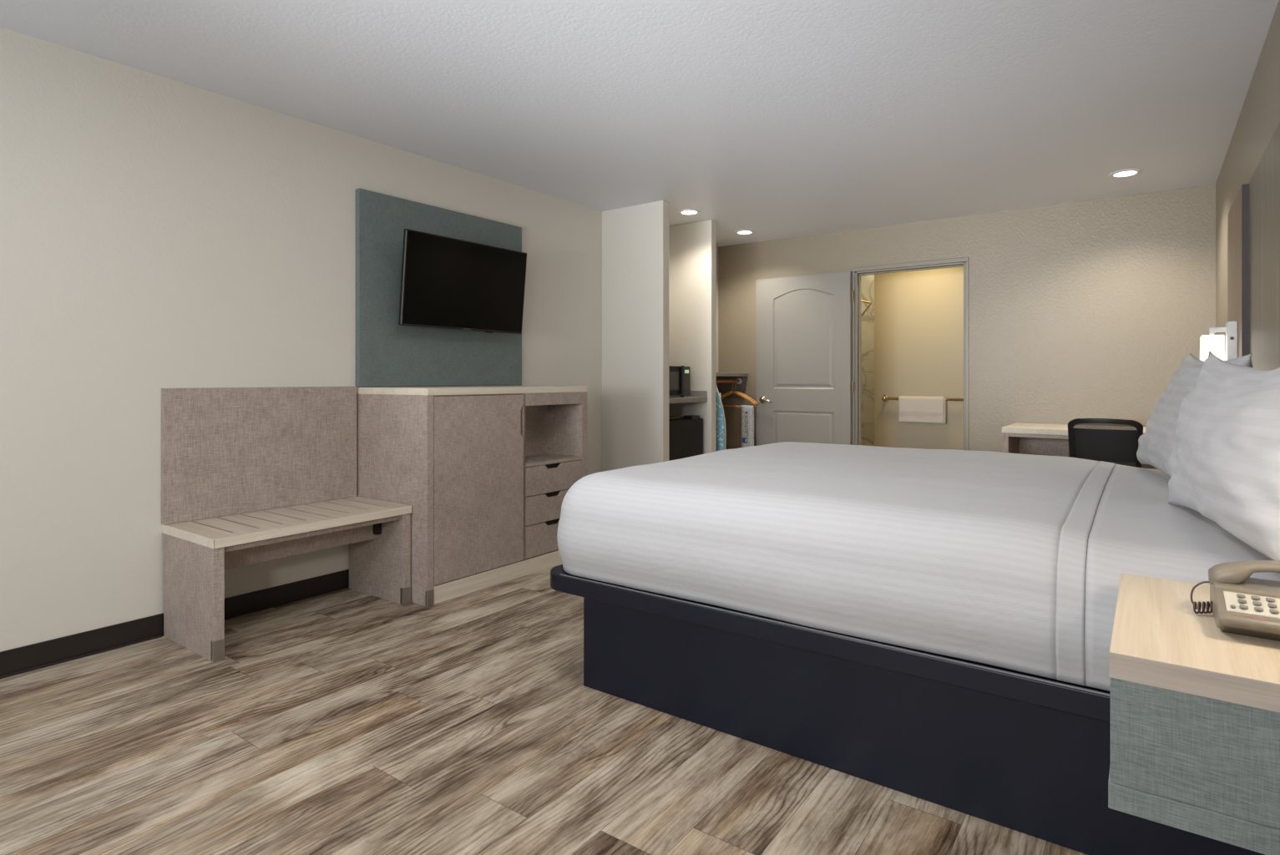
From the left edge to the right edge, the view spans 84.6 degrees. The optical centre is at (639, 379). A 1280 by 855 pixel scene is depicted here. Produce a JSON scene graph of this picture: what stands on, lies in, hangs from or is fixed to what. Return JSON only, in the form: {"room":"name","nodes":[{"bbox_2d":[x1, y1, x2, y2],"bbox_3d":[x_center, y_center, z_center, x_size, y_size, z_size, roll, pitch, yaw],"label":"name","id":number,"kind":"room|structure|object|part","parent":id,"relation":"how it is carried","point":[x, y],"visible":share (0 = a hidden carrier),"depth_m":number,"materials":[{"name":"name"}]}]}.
{"room":"hotel room","nodes":[
{"label":"hotel room","id":0,"kind":"room"},
{"bbox_2d":[0,26,718,652],"bbox_3d":[-1.432,-0.100,4.075,0.120,2.440,7.620,0,0,36],"label":"wall","id":1,"kind":"structure","parent":0,"point":[157,232],"depth_m":3.02,"materials":[{"name":"beige paint"}]},
{"bbox_2d":[0,569,349,678],"bbox_3d":[-1.954,1.071,3.237,0.018,0.098,5.650,0,0,36],"label":"baseboard","id":2,"kind":"structure","parent":1,"relation":"attached to","point":[18,660],"depth_m":2.96,"materials":[{"name":"plastic"}]},
{"bbox_2d":[355,187,521,386],"bbox_3d":[-1.173,-0.494,4.297,0.038,1.072,1.215,0,0,36],"label":"wall panel","id":3,"kind":"object","parent":1,"relation":"attached to","point":[388,353],"visible":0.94,"depth_m":4.03,"materials":[{"name":"teal fabric"}]},
{"bbox_2d":[398,228,526,333],"bbox_3d":[-1.073,-0.554,4.248,0.182,0.534,0.918,0,0,36],"label":"television","id":4,"kind":"object","parent":3,"relation":"attached to","point":[447,282],"visible":1,"depth_m":4.15,"materials":[{"name":"black plastic"}]},
{"bbox_3d":[-1.291,-0.556,3.841,0.053,0.506,0.003,0,0,36],"label":"edge trim","id":5,"kind":"part","parent":4,"relation":"part of","materials":[{"name":"silver metal"}]},
{"bbox_2d":[668,396,707,403],"bbox_3d":[0.154,0.168,5.720,0.517,0.040,0.673,0,0,36],"label":"countertop","id":6,"kind":"structure","parent":1,"relation":"attached to","point":[671,399],"depth_m":5.61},
{"bbox_2d":[668,365,690,397],"bbox_3d":[0.154,0.021,5.692,0.370,0.255,0.460,0,0,36],"label":"microwave oven","id":7,"kind":"object","parent":6,"relation":"on","point":[679,376],"visible":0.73,"depth_m":5.65,"materials":[{"name":"black plastic"}]},
{"bbox_3d":[0.234,0.016,5.557,0.020,0.238,0.335,0,0,36],"label":"door","id":8,"kind":"part","parent":7,"relation":"part of","materials":[{"name":"black glass"}]},
{"bbox_3d":[0.345,0.009,5.666,0.028,0.232,0.018,0,0,36],"label":"handle","id":9,"kind":"part","parent":7,"relation":"part of","materials":[{"name":"black plastic"}]},
{"bbox_3d":[0.370,0.016,5.744,0.020,0.238,0.123,0,0,36],"label":"control panel","id":10,"kind":"part","parent":7,"relation":"part of","materials":[{"name":"black plastic"}]},
{"bbox_2d":[716,372,748,398],"bbox_3d":[0.620,0.066,6.520,0.332,0.248,1.010,0,0,36],"label":"shelf","id":11,"kind":"object","parent":1,"relation":"attached to","point":[725,381],"visible":0.7,"depth_m":6.85,"materials":[{"name":"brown wood"}]},
{"bbox_3d":[0.679,0.020,6.460,0.032,0.032,0.980,0,0,36],"label":"rod","id":12,"kind":"part","parent":11,"relation":"part of","materials":[{"name":"brown wood"}]},
{"bbox_2d":[720,379,755,407],"bbox_3d":[0.890,0.132,6.752,0.488,0.270,0.029,0,0,36],"label":"wooden hanger","id":13,"kind":"object","parent":11,"relation":"hanging from","point":[742,396],"visible":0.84,"depth_m":6.72,"materials":[{"name":"wood"}]},
{"bbox_2d":[723,404,742,449],"bbox_3d":[0.881,0.535,6.757,0.350,0.570,0.025,0,0,36],"label":"laundry bag","id":14,"kind":"object","parent":13,"relation":"hanging from","point":[732,414],"visible":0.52,"depth_m":6.74,"materials":[{"name":"beige fabric"}]},
{"bbox_2d":[741,404,753,447],"bbox_3d":[1.019,0.454,6.657,0.120,0.412,0.027,0,0,36],"label":"laundry bag","id":15,"kind":"object","parent":13,"relation":"hanging from","point":[747,411],"visible":0.97,"depth_m":6.64,"materials":[{"name":"white plastic"}]},
{"bbox_2d":[742,437,747,443],"bbox_3d":[0.992,0.580,6.661,0.057,0.050,0.001,0,0,36],"label":"print","id":16,"kind":"object","parent":15,"relation":"attached to","point":[744,439],"depth_m":6.66},
{"bbox_2d":[720,379,758,407],"bbox_3d":[0.922,0.132,6.796,0.488,0.270,0.029,0,0,36],"label":"wooden hanger","id":17,"kind":"object","parent":11,"relation":"hanging from","point":[748,397],"visible":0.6,"depth_m":6.72,"materials":[{"name":"wood"}]},
{"bbox_2d":[0,563,1087,854],"bbox_3d":[0.143,1.170,2.860,4.095,0.100,7.740,0,0,36],"label":"floor","id":18,"kind":"structure","parent":0,"point":[345,721],"depth_m":2.07,"materials":[{"name":"brown wood"}]},
{"bbox_2d":[161,386,411,662],"bbox_3d":[-1.615,0.580,3.292,0.501,1.080,0.923,0,0,36],"label":"bench","id":19,"kind":"object","parent":18,"relation":"on","point":[250,475],"visible":1,"depth_m":3.29,"materials":[{"name":"beige fabric"}]},
{"bbox_3d":[-1.866,0.895,2.935,0.478,0.450,0.040,0,0,36],"label":"panel","id":20,"kind":"part","parent":19,"relation":"part of","materials":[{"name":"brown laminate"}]},
{"bbox_3d":[-1.592,0.742,3.275,0.020,0.144,0.832,0,0,36],"label":"cross rail","id":21,"kind":"part","parent":19,"relation":"part of","materials":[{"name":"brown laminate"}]},
{"bbox_3d":[-1.354,0.895,3.642,0.478,0.450,0.042,0,0,36],"label":"panel","id":22,"kind":"part","parent":19,"relation":"part of","materials":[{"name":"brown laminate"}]},
{"bbox_2d":[356,385,587,607],"bbox_3d":[-0.937,0.583,4.129,0.616,1.075,1.218,0,0,36],"label":"base cabinet","id":23,"kind":"object","parent":18,"relation":"on","point":[486,473],"visible":0.88,"depth_m":3.74,"materials":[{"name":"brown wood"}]},
{"bbox_3d":[-0.849,0.557,3.745,0.019,0.938,0.614,0,0,36],"label":"door","id":24,"kind":"part","parent":23,"relation":"part of","materials":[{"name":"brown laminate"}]},
{"bbox_3d":[-0.515,0.933,4.206,0.019,0.182,0.488,0,0,36],"label":"drawer","id":25,"kind":"part","parent":23,"relation":"part of","materials":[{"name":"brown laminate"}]},
{"bbox_3d":[-0.515,0.757,4.206,0.019,0.162,0.488,0,0,36],"label":"drawer","id":26,"kind":"part","parent":23,"relation":"part of","materials":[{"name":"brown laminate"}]},
{"bbox_3d":[-0.515,0.589,4.206,0.019,0.164,0.488,0,0,36],"label":"drawer","id":27,"kind":"part","parent":23,"relation":"part of","materials":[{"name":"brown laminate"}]},
{"bbox_2d":[668,414,703,460],"bbox_3d":[0.182,0.709,5.752,0.465,0.822,0.530,0,0,36],"label":"mini fridge","id":28,"kind":"object","parent":18,"relation":"on","point":[685,432],"visible":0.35,"depth_m":5.62,"materials":[{"name":"black plastic"}]},
{"bbox_2d":[668,416,679,419],"bbox_3d":[0.162,0.314,5.674,0.205,0.012,0.280,0,0,36],"label":"paper tray","id":29,"kind":"object","parent":28,"relation":"on","point":[670,417],"visible":0.29,"depth_m":5.69,"materials":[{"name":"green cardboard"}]},
{"bbox_2d":[550,531,1264,854],"bbox_3d":[1.083,0.907,2.727,2.144,0.424,1.973,0,0,36],"label":"platform bed","id":30,"kind":"object","parent":18,"relation":"on","point":[1029,754],"visible":0.45,"depth_m":1.91,"materials":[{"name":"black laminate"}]},
{"bbox_3d":[0.539,0.697,1.912,2.030,0.002,0.006,0,0,36],"label":"deck edge trim","id":31,"kind":"part","parent":30,"relation":"part of","materials":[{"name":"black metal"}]},
{"bbox_2d":[556,441,1116,685],"bbox_3d":[0.891,0.512,2.868,1.691,0.362,1.990,0,0,36],"label":"duvet","id":32,"kind":"object","parent":30,"relation":"on","point":[978,556],"visible":0.95,"depth_m":2.02,"materials":[{"name":"fabric"}]},
{"bbox_2d":[1084,464,1279,691],"bbox_3d":[1.760,0.523,2.237,0.464,0.344,1.986,0,0,36],"label":"sheet","id":33,"kind":"object","parent":30,"relation":"on","point":[1135,530],"visible":0.46,"depth_m":1.62,"materials":[{"name":"fabric"}]},
{"bbox_2d":[1136,353,1253,477],"bbox_3d":[2.009,0.128,2.572,0.240,0.475,0.955,0,0,26],"label":"bed pillow","id":34,"kind":"object","parent":33,"relation":"on","point":[1156,447],"visible":0.51,"depth_m":2.56,"materials":[{"name":"fabric"}]},
{"bbox_2d":[1168,350,1279,561],"bbox_3d":[1.397,0.142,1.642,0.198,0.452,0.932,0,0,25],"label":"bed pillow","id":35,"kind":"object","parent":33,"relation":"on","point":[1224,461],"visible":1,"depth_m":1.48,"materials":[{"name":"fabric"}]},
{"bbox_2d":[1001,422,1157,469],"bbox_3d":[3.211,0.730,4.845,1.193,0.781,0.665,0,0,36],"label":"desk","id":36,"kind":"object","parent":18,"relation":"on","point":[1046,439],"visible":0.23,"depth_m":5.05,"materials":[{"name":"brown wood"}]},
{"bbox_3d":[2.746,0.748,5.181,0.040,0.745,0.658,0,0,36],"label":"panel","id":37,"kind":"part","parent":36,"relation":"part of","materials":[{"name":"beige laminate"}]},
{"bbox_3d":[3.318,0.623,4.993,1.109,0.495,0.020,0,0,36],"label":"modesty panel","id":38,"kind":"part","parent":36,"relation":"part of","materials":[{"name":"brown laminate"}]},
{"bbox_2d":[1067,418,1143,467],"bbox_3d":[2.973,0.678,4.481,0.594,0.883,0.606,0,0,36],"label":"office chair","id":39,"kind":"object","parent":18,"relation":"on","point":[1109,445],"visible":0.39,"depth_m":4.25,"materials":[{"name":"black plastic"}]},
{"bbox_3d":[2.827,0.403,4.281,0.327,0.195,0.060,0,0,36],"label":"lumbar panel","id":40,"kind":"part","parent":39,"relation":"part of","materials":[{"name":"black fabric"}]},
{"bbox_2d":[601,200,668,471],"bbox_3d":[-0.042,-0.100,5.393,0.585,2.440,0.085,0,0,36],"label":"wall","id":41,"kind":"structure","parent":0,"point":[634,239],"depth_m":5.34,"materials":[{"name":"beige paint"}]},
{"bbox_2d":[0,0,1278,247],"bbox_3d":[0.143,-1.370,2.860,4.095,0.100,7.740,0,0,36],"label":"ceiling","id":42,"kind":"structure","parent":0,"point":[776,119],"depth_m":3.14,"materials":[{"name":"white paint"}]},
{"bbox_2d":[677,208,700,215],"bbox_3d":[0.388,-1.315,5.547,0.184,0.008,0.184,0,0,36],"label":"recessed light","id":43,"kind":"object","parent":42,"relation":"in","point":[687,211],"visible":1,"depth_m":5.52,"materials":[{"name":"white metal"}]},
{"bbox_2d":[734,229,754,234],"bbox_3d":[0.940,-1.315,6.308,0.184,0.008,0.184,0,0,36],"label":"recessed light","id":44,"kind":"object","parent":42,"relation":"in","point":[742,231],"visible":1,"depth_m":6.30,"materials":[{"name":"white metal"}]},
{"bbox_2d":[1107,168,1143,177],"bbox_3d":[3.107,-1.315,4.504,0.184,0.008,0.184,0,0,36],"label":"recessed light","id":45,"kind":"object","parent":42,"relation":"in","point":[1124,173],"visible":1,"depth_m":4.49,"materials":[{"name":"white metal"}]},
{"bbox_2d":[668,219,716,454],"bbox_3d":[0.390,-0.100,6.014,0.555,2.440,0.078,0,0,36],"label":"wall","id":46,"kind":"structure","parent":0,"point":[692,246],"depth_m":5.91,"materials":[{"name":"beige paint"}]},
{"bbox_2d":[672,390,707,396],"bbox_3d":[0.346,0.122,5.988,0.513,0.049,0.013,0,0,36],"label":"backsplash","id":47,"kind":"structure","parent":46,"relation":"attached to","point":[693,393],"depth_m":5.88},
{"bbox_2d":[716,386,726,450],"bbox_3d":[0.561,0.517,6.029,0.355,1.105,0.146,0,0,36],"label":"ironing board","id":48,"kind":"object","parent":46,"relation":"hanging from","point":[720,421],"visible":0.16,"depth_m":5.95,"materials":[{"name":"blue fabric"}]},
{"bbox_2d":[861,274,874,445],"bbox_3d":[1.908,-0.100,7.552,1.430,2.440,1.930,0,0,36],"label":"wall","id":49,"kind":"structure","parent":0,"point":[867,280],"depth_m":8.10,"materials":[{"name":"stone"}]},
{"bbox_2d":[861,299,871,316],"bbox_3d":[2.384,-0.815,7.774,0.453,0.450,0.946,0,0,-5],"label":"shower rod","id":50,"kind":"object","parent":49,"relation":"attached to","point":[862,301],"visible":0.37,"depth_m":7.76,"materials":[{"name":"brown metal"}]},
{"bbox_2d":[874,266,963,450],"bbox_3d":[3.091,-0.100,6.713,1.670,2.440,0.100,0,0,36],"label":"wall","id":51,"kind":"structure","parent":0,"point":[918,315],"depth_m":6.91,"materials":[{"name":"paint"}]},
{"bbox_2d":[881,394,963,401],"bbox_3d":[2.821,0.195,6.801,0.970,0.070,0.075,0,0,36],"label":"towel bar","id":52,"kind":"object","parent":51,"relation":"attached to","point":[885,398],"visible":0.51,"depth_m":6.97,"materials":[{"name":"metal"}]},
{"bbox_3d":[2.457,0.195,7.065,0.070,0.070,0.075,0,0,36],"label":"mounting post","id":53,"kind":"part","parent":52,"relation":"part of","materials":[{"name":"metal"}]},
{"bbox_2d":[898,395,946,423],"bbox_3d":[2.742,0.296,6.834,0.434,0.258,0.060,0,0,36],"label":"folded towel","id":54,"kind":"object","parent":52,"relation":"hanging from","point":[911,408],"visible":1,"depth_m":6.81,"materials":[{"name":"white fabric"}]},
{"bbox_3d":[2.811,0.195,6.787,0.890,0.028,0.028,0,0,36],"label":"rail","id":55,"kind":"part","parent":52,"relation":"part of","materials":[{"name":"metal"}]},
{"bbox_2d":[718,184,1215,452],"bbox_3d":[2.378,-0.100,5.946,3.855,2.440,0.120,0,0,36],"label":"wall","id":56,"kind":"structure","parent":0,"point":[1086,309],"depth_m":5.33,"materials":[{"name":"beige paint"}]},
{"bbox_2d":[756,271,853,445],"bbox_3d":[1.475,0.084,6.417,0.929,2.057,0.096,0,0,36],"label":"door","id":57,"kind":"structure","parent":56,"relation":"in","point":[805,385],"depth_m":6.42,"materials":[{"name":"grey paint"}]},
{"bbox_3d":[1.180,0.195,6.609,0.147,0.066,0.061,0,0,36],"label":"handle","id":58,"kind":"part","parent":57,"relation":"part of","materials":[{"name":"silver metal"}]},
{"bbox_2d":[849,257,968,450],"bbox_3d":[2.289,0.068,6.003,0.975,2.105,0.132,0,0,36],"label":"trim","id":59,"kind":"structure","parent":56,"relation":"attached to","point":[857,273],"depth_m":6.16,"materials":[{"name":"beige paint"}]},
{"bbox_2d":[1215,0,1279,360],"bbox_3d":[1.787,-0.100,1.743,0.120,2.440,7.620,0,0,36],"label":"wall","id":60,"kind":"structure","parent":0,"point":[1259,117],"depth_m":3.22,"materials":[{"name":"beige paint"}]},
{"bbox_2d":[1227,183,1249,357],"bbox_3d":[2.841,-0.014,3.333,0.038,1.668,0.689,0,0,36],"label":"panel","id":61,"kind":"object","parent":60,"relation":"attached to","point":[1238,215],"visible":0.34,"depth_m":3.15,"materials":[{"name":"beige wood"}]},
{"bbox_2d":[1199,321,1237,361],"bbox_3d":[2.703,-0.102,3.289,0.133,0.325,0.119,0,0,36],"label":"wall sconce","id":62,"kind":"object","parent":61,"relation":"attached to","point":[1211,342],"visible":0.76,"depth_m":3.26,"materials":[{"name":"white fabric"}]},
{"bbox_3d":[2.695,-0.098,3.311,0.093,0.216,0.093,0,0,36],"label":"lamp shade","id":63,"kind":"part","parent":62,"relation":"part of","materials":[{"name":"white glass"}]},
{"bbox_3d":[2.704,-0.222,3.290,0.064,0.040,0.022,0,0,36],"label":"arm","id":64,"kind":"part","parent":62,"relation":"part of","materials":[{"name":"white metal"}]},
{"bbox_3d":[2.743,-0.102,3.261,0.036,0.325,0.100,0,0,36],"label":"plate","id":65,"kind":"part","parent":62,"relation":"part of","materials":[{"name":"white metal"}]},
{"bbox_2d":[1249,121,1279,369],"bbox_3d":[2.017,-0.083,2.176,0.014,1.545,2.151,0,0,36],"label":"headboard","id":66,"kind":"object","parent":60,"relation":"attached to","point":[1264,184],"visible":0.49,"depth_m":2.60,"materials":[{"name":"beige wood"}]},
{"bbox_3d":[1.163,-0.014,1.016,0.038,1.668,0.670,0,0,36],"label":"panel","id":67,"kind":"object","parent":60,"relation":"attached to","visible":0},
{"bbox_2d":[1107,573,1279,854],"bbox_3d":[1.033,0.540,1.193,0.376,0.240,0.546,0,0,36],"label":"nightstand","id":68,"kind":"object","parent":67,"relation":"attached to","point":[1195,705],"visible":0.95,"depth_m":1.04,"materials":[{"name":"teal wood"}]},
{"bbox_3d":[1.033,0.641,1.193,0.376,0.039,0.546,0,0,36],"label":"rail","id":69,"kind":"part","parent":68,"relation":"part of","materials":[{"name":"grey fabric"}]},
{"bbox_2d":[1190,560,1279,641],"bbox_3d":[1.064,0.366,1.161,0.243,0.108,0.201,0,0,36],"label":"desk phone","id":70,"kind":"object","parent":68,"relation":"on","point":[1239,604],"visible":1,"depth_m":1.18,"materials":[{"name":"beige plastic"}]},
{"bbox_3d":[1.005,0.406,1.251,0.046,0.025,0.016,0,0,8],"label":"coiled cord","id":71,"kind":"part","parent":70,"relation":"part of","materials":[{"name":"black plastic"}]}
]}

